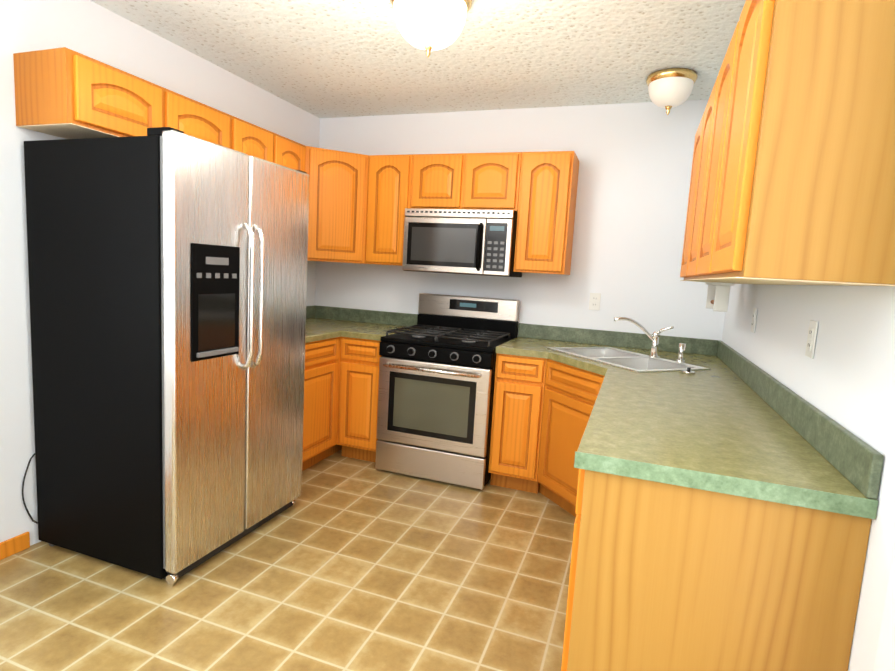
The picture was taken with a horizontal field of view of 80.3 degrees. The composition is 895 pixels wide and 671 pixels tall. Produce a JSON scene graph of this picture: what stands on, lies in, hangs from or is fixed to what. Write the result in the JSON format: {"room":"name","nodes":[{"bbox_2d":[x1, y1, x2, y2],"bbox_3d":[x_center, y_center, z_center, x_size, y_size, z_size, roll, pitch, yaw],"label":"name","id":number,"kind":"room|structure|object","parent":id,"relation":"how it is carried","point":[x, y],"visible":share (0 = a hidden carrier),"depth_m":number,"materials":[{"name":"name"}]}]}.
{"room":"kitchen","nodes":[
{"label":"kitchen","id":0,"kind":"room"},
{"bbox_2d":[0,0,319,545],"bbox_3d":[-2.033,-0.241,1.882,0.120,2.490,5.300,6,7,19],"label":"wall","id":1,"kind":"structure","parent":0,"point":[91,29],"depth_m":2.34,"materials":[{"name":"white paint"}]},
{"bbox_2d":[0,532,29,559],"bbox_3d":[-2.415,1.066,0.962,0.014,0.075,3.074,6,7,19],"label":"baseboard","id":2,"kind":"structure","parent":1,"relation":"attached to","point":[14,545],"depth_m":2.34,"materials":[{"name":"brown wood"}]},
{"bbox_2d":[22,453,37,523],"bbox_3d":[-1.875,0.697,2.378,0.006,0.335,0.063,6,7,19],"label":"power cord","id":3,"kind":"object","parent":1,"relation":"hanging from","point":[30,516],"visible":1,"depth_m":2.36,"materials":[{"name":"grey rubber"}]},
{"bbox_2d":[13,47,168,138],"bbox_3d":[-1.556,-1.018,2.341,0.324,0.285,0.447,6,7,19],"label":"upper cabinet","id":4,"kind":"object","parent":1,"relation":"attached to","point":[65,92],"depth_m":2.17,"materials":[{"name":"brown wood"}]},
{"bbox_2d":[169,90,236,150],"bbox_3d":[-1.406,-1.060,2.756,0.324,0.285,0.439,6,7,19],"label":"upper cabinet","id":5,"kind":"object","parent":1,"relation":"attached to","point":[196,119],"depth_m":2.70,"materials":[{"name":"brown wood"}]},
{"bbox_2d":[237,118,276,163],"bbox_3d":[-1.270,-1.097,3.130,0.324,0.285,0.361,6,7,19],"label":"upper cabinet","id":6,"kind":"object","parent":1,"relation":"attached to","point":[253,140],"depth_m":3.09,"materials":[{"name":"brown wood"}]},
{"bbox_2d":[277,134,305,171],"bbox_3d":[-1.150,-1.130,3.462,0.324,0.285,0.348,6,7,19],"label":"upper cabinet","id":7,"kind":"object","parent":1,"relation":"attached to","point":[291,154],"depth_m":3.39,"materials":[{"name":"brown wood"}]},
{"bbox_2d":[0,449,575,670],"bbox_3d":[-0.632,1.189,1.516,3.260,0.100,5.540,6,7,19],"label":"floor","id":8,"kind":"structure","parent":0,"point":[347,564],"depth_m":2.17,"materials":[{"name":"tile"}]},
{"bbox_2d":[24,127,308,584],"bbox_3d":[-1.259,0.061,2.571,0.864,1.815,0.870,6,7,19],"label":"refrigerator","id":9,"kind":"object","parent":8,"relation":"on","point":[167,268],"visible":1,"depth_m":2.20,"materials":[{"name":"silver metal"}]},
{"bbox_2d":[302,337,339,470],"bbox_3d":[-1.164,0.443,3.404,0.628,0.870,0.666,6,7,19],"label":"base cabinet","id":10,"kind":"object","parent":8,"relation":"on","point":[321,381],"depth_m":3.44,"materials":[{"name":"brown wood"}]},
{"bbox_2d":[305,305,417,342],"bbox_3d":[-0.874,-0.074,3.600,0.947,0.140,1.325,6,7,19],"label":"countertop","id":11,"kind":"structure","parent":10,"relation":"on","point":[324,322],"depth_m":4.08,"materials":[{"name":"green laminate"}]},
{"bbox_2d":[337,337,381,462],"bbox_3d":[-0.498,0.423,3.885,0.337,0.870,0.628,6,7,19],"label":"base cabinet","id":12,"kind":"object","parent":8,"relation":"on","point":[359,360],"visible":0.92,"depth_m":3.59,"materials":[{"name":"brown wood"}]},
{"bbox_2d":[375,293,519,489],"bbox_3d":[0.006,0.328,3.628,0.754,1.175,0.742,6,7,19],"label":"gas range","id":13,"kind":"object","parent":8,"relation":"on","point":[437,364],"visible":0.92,"depth_m":3.37,"materials":[{"name":"silver metal"}]},
{"bbox_2d":[488,353,546,493],"bbox_3d":[0.520,0.524,3.526,0.307,0.870,0.628,6,7,19],"label":"base cabinet","id":14,"kind":"object","parent":8,"relation":"on","point":[518,397],"visible":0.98,"depth_m":3.23,"materials":[{"name":"brown wood"}]},
{"bbox_2d":[537,359,604,516],"bbox_3d":[1.072,0.602,3.136,0.998,0.870,0.998,6,7,19],"label":"base cabinet","id":15,"kind":"object","parent":8,"relation":"on","point":[570,394],"visible":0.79,"depth_m":2.98,"materials":[{"name":"brown wood"}]},
{"bbox_2d":[496,323,883,518],"bbox_3d":[0.717,0.153,2.470,1.307,0.142,2.402,6,7,19],"label":"countertop","id":16,"kind":"structure","parent":15,"relation":"on","point":[731,421],"depth_m":1.57,"materials":[{"name":"green laminate"}]},
{"bbox_2d":[547,317,709,373],"bbox_3d":[1.018,0.104,2.988,0.500,0.405,0.850,0,8,-25],"label":"sink","id":17,"kind":"object","parent":16,"relation":"in","point":[653,361],"visible":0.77,"depth_m":3.06,"materials":[{"name":"silver metal"}]},
{"bbox_2d":[614,317,694,373],"bbox_3d":[1.055,0.112,2.922,0.533,0.400,0.490,6,7,19],"label":"faucet","id":18,"kind":"object","parent":16,"relation":"on","point":[652,361],"depth_m":3.04,"materials":[{"name":"silver metal"}]},
{"bbox_2d":[561,469,871,670],"bbox_3d":[0.687,0.772,1.535,0.628,0.870,0.478,6,7,19],"label":"base cabinet","id":19,"kind":"object","parent":8,"relation":"on","point":[666,577],"visible":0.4,"depth_m":1.27,"materials":[{"name":"brown wood"}]},
{"bbox_2d":[90,0,745,118],"bbox_3d":[-0.486,-1.379,1.208,3.260,0.100,5.540,6,7,19],"label":"ceiling","id":20,"kind":"structure","parent":0,"point":[320,59],"depth_m":2.76,"materials":[{"name":"white paint"}]},
{"bbox_2d":[390,0,471,56],"bbox_3d":[-0.076,-1.304,2.242,0.350,0.246,0.350,6,7,19],"label":"flush-mount light","id":21,"kind":"object","parent":20,"relation":"attached to","point":[428,26],"visible":1,"depth_m":2.16,"materials":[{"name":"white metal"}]},
{"bbox_2d":[646,68,696,114],"bbox_3d":[1.236,-1.334,2.950,0.265,0.208,0.265,6,7,19],"label":"light","id":22,"kind":"object","parent":20,"relation":"attached to","point":[669,88],"visible":1,"depth_m":2.87,"materials":[{"name":"white glass"}]},
{"bbox_2d":[315,99,724,340],"bbox_3d":[0.360,-0.347,3.899,3.260,2.490,0.120,6,7,19],"label":"wall","id":23,"kind":"structure","parent":0,"point":[634,173],"depth_m":3.57,"materials":[{"name":"white paint"}]},
{"bbox_2d":[305,146,377,264],"bbox_3d":[-0.866,-0.926,3.895,0.608,0.760,0.608,6,7,19],"label":"upper cabinet","id":24,"kind":"object","parent":23,"relation":"attached to","point":[338,189],"visible":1,"depth_m":3.69,"materials":[{"name":"brown wood"}]},
{"bbox_2d":[365,154,412,265],"bbox_3d":[-0.372,-0.895,3.871,0.338,0.760,0.324,6,7,19],"label":"upper cabinet","id":25,"kind":"object","parent":23,"relation":"attached to","point":[389,176],"depth_m":3.72,"materials":[{"name":"brown wood"}]},
{"bbox_2d":[409,153,464,208],"bbox_3d":[-0.023,-1.055,3.729,0.378,0.370,0.324,6,7,19],"label":"upper cabinet","id":26,"kind":"object","parent":23,"relation":"attached to","point":[438,179],"depth_m":3.58,"materials":[{"name":"brown wood"}]},
{"bbox_2d":[461,152,520,210],"bbox_3d":[0.332,-1.020,3.604,0.378,0.370,0.324,6,7,19],"label":"upper cabinet","id":27,"kind":"object","parent":23,"relation":"attached to","point":[492,180],"depth_m":3.45,"materials":[{"name":"brown wood"}]},
{"bbox_2d":[402,208,521,276],"bbox_3d":[0.111,-0.636,3.655,0.752,0.422,0.446,6,7,19],"label":"microwave","id":28,"kind":"object","parent":27,"relation":"attached to","point":[470,241],"visible":0.98,"depth_m":3.48,"materials":[{"name":"silver metal"}]},
{"bbox_2d":[513,151,578,274],"bbox_3d":[0.655,-0.793,3.509,0.330,0.760,0.324,6,7,19],"label":"upper cabinet","id":29,"kind":"object","parent":23,"relation":"attached to","point":[537,191],"depth_m":3.36,"materials":[{"name":"brown wood"}]},
{"bbox_2d":[589,293,600,309],"bbox_3d":[1.002,-0.231,3.607,0.072,0.115,0.008,6,7,19],"label":"electrical outlet","id":30,"kind":"object","parent":23,"relation":"attached to","point":[594,301],"visible":1,"depth_m":3.60,"materials":[{"name":"white plastic"}]},
{"bbox_2d":[722,284,894,670],"bbox_3d":[0.915,0.051,0.843,0.120,2.490,5.300,6,7,19],"label":"wall","id":31,"kind":"structure","parent":0,"point":[844,377],"depth_m":1.36,"materials":[{"name":"white paint"}]},
{"bbox_2d":[680,124,699,276],"bbox_3d":[1.339,-0.637,2.530,0.326,0.760,0.445,6,7,19],"label":"upper cabinet","id":32,"kind":"object","parent":31,"relation":"attached to","point":[698,130],"depth_m":2.69,"materials":[{"name":"brown wood"}]},
{"bbox_2d":[705,282,733,311],"bbox_3d":[1.327,-0.193,2.608,0.090,0.135,0.310,6,7,19],"label":"paper towel holder","id":33,"kind":"object","parent":32,"relation":"attached to","point":[718,293],"visible":1,"depth_m":2.47,"materials":[{"name":"white plastic"}]},
{"bbox_2d":[680,92,711,280],"bbox_3d":[1.190,-0.596,2.121,0.326,0.760,0.430,6,7,19],"label":"upper cabinet","id":34,"kind":"object","parent":31,"relation":"attached to","point":[702,135],"depth_m":2.36,"materials":[{"name":"brown wood"}]},
{"bbox_2d":[692,39,731,281],"bbox_3d":[1.045,-0.556,1.718,0.326,0.760,0.430,6,7,19],"label":"upper cabinet","id":35,"kind":"object","parent":31,"relation":"attached to","point":[717,106],"depth_m":1.92,"materials":[{"name":"brown wood"}]},
{"bbox_2d":[751,308,757,332],"bbox_3d":[1.437,-0.072,2.489,0.008,0.115,0.072,6,7,19],"label":"electrical outlet","id":36,"kind":"object","parent":31,"relation":"attached to","point":[754,317],"visible":0.98,"depth_m":2.47,"materials":[{"name":"white plastic"}]},
{"bbox_2d":[704,0,894,285],"bbox_3d":[0.896,-0.515,1.309,0.326,0.760,0.445,6,7,19],"label":"upper cabinet","id":37,"kind":"object","parent":31,"relation":"attached to","point":[792,181],"depth_m":1.13,"materials":[{"name":"brown wood"}]},
{"bbox_2d":[805,320,817,358],"bbox_3d":[1.135,0.011,1.656,0.008,0.115,0.072,6,7,19],"label":"electrical outlet","id":38,"kind":"object","parent":31,"relation":"attached to","point":[811,338],"visible":1,"depth_m":1.64,"materials":[{"name":"white plastic"}]},
{"bbox_2d":[874,545,894,670],"bbox_3d":[0.707,0.255,0.537,0.030,2.135,0.948,6,7,19],"label":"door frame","id":39,"kind":"structure","parent":31,"relation":"attached to","point":[885,658],"depth_m":0.99,"materials":[{"name":"white paint"}]}
]}

